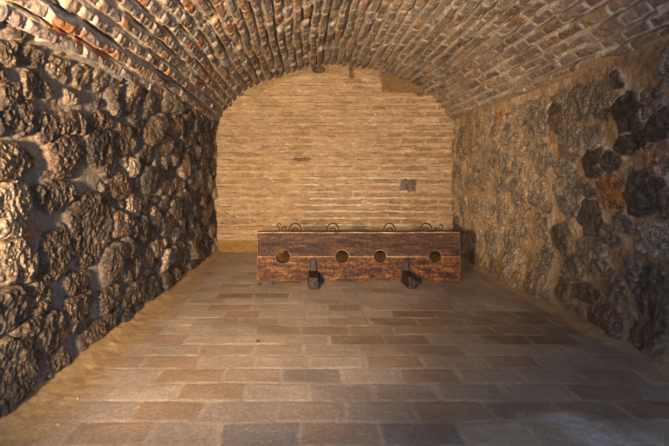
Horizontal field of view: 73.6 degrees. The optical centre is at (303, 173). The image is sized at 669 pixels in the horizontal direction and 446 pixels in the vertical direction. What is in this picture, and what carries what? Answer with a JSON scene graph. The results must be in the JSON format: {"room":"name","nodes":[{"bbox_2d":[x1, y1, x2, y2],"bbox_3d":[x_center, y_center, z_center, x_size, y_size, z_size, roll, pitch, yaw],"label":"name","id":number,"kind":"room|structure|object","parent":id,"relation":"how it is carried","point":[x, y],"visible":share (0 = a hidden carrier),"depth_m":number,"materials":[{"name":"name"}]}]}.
{"room":"prison interior","nodes":[
{"label":"prison interior","id":0,"kind":"room"},
{"bbox_2d":[0,21,218,417],"bbox_3d":[-1.537,0.150,3.200,0.170,2.420,8.803,0,0,1],"label":"wall","id":1,"kind":"structure","parent":0,"point":[108,190],"depth_m":3.15,"materials":[{"name":"brown stone"}]},
{"bbox_2d":[212,61,454,251],"bbox_3d":[0.499,-0.400,7.480,4.500,3.500,0.219,0,0,-1],"label":"wall","id":2,"kind":"structure","parent":0,"point":[353,148],"depth_m":7.43,"materials":[{"name":"brick"}]},
{"bbox_2d":[0,250,668,445],"bbox_3d":[0.400,1.264,2.000,4.700,0.083,11.200,0,0,0],"label":"floor","id":3,"kind":"structure","parent":0,"point":[490,362],"depth_m":2.88,"materials":[{"name":"stone"}]},
{"bbox_2d":[257,223,459,288],"bbox_3d":[0.657,0.945,5.388,2.446,0.702,0.753,0,0,0],"label":"stock","id":4,"kind":"object","parent":3,"relation":"on","point":[312,259],"visible":1,"depth_m":5.37,"materials":[{"name":"brown wood"}]},
{"bbox_2d":[0,0,668,122],"bbox_3d":[0.435,-1.339,3.180,5.076,1.189,8.760,0,0,0],"label":"ceiling","id":5,"kind":"structure","parent":0,"point":[205,53],"depth_m":4.53,"materials":[{"name":"brick"}]},
{"bbox_2d":[451,24,668,362],"bbox_3d":[2.429,0.080,3.200,0.202,2.560,8.800,0,0,0],"label":"wall","id":6,"kind":"structure","parent":0,"point":[560,189],"depth_m":3.93,"materials":[{"name":"brown stone"}]}
]}

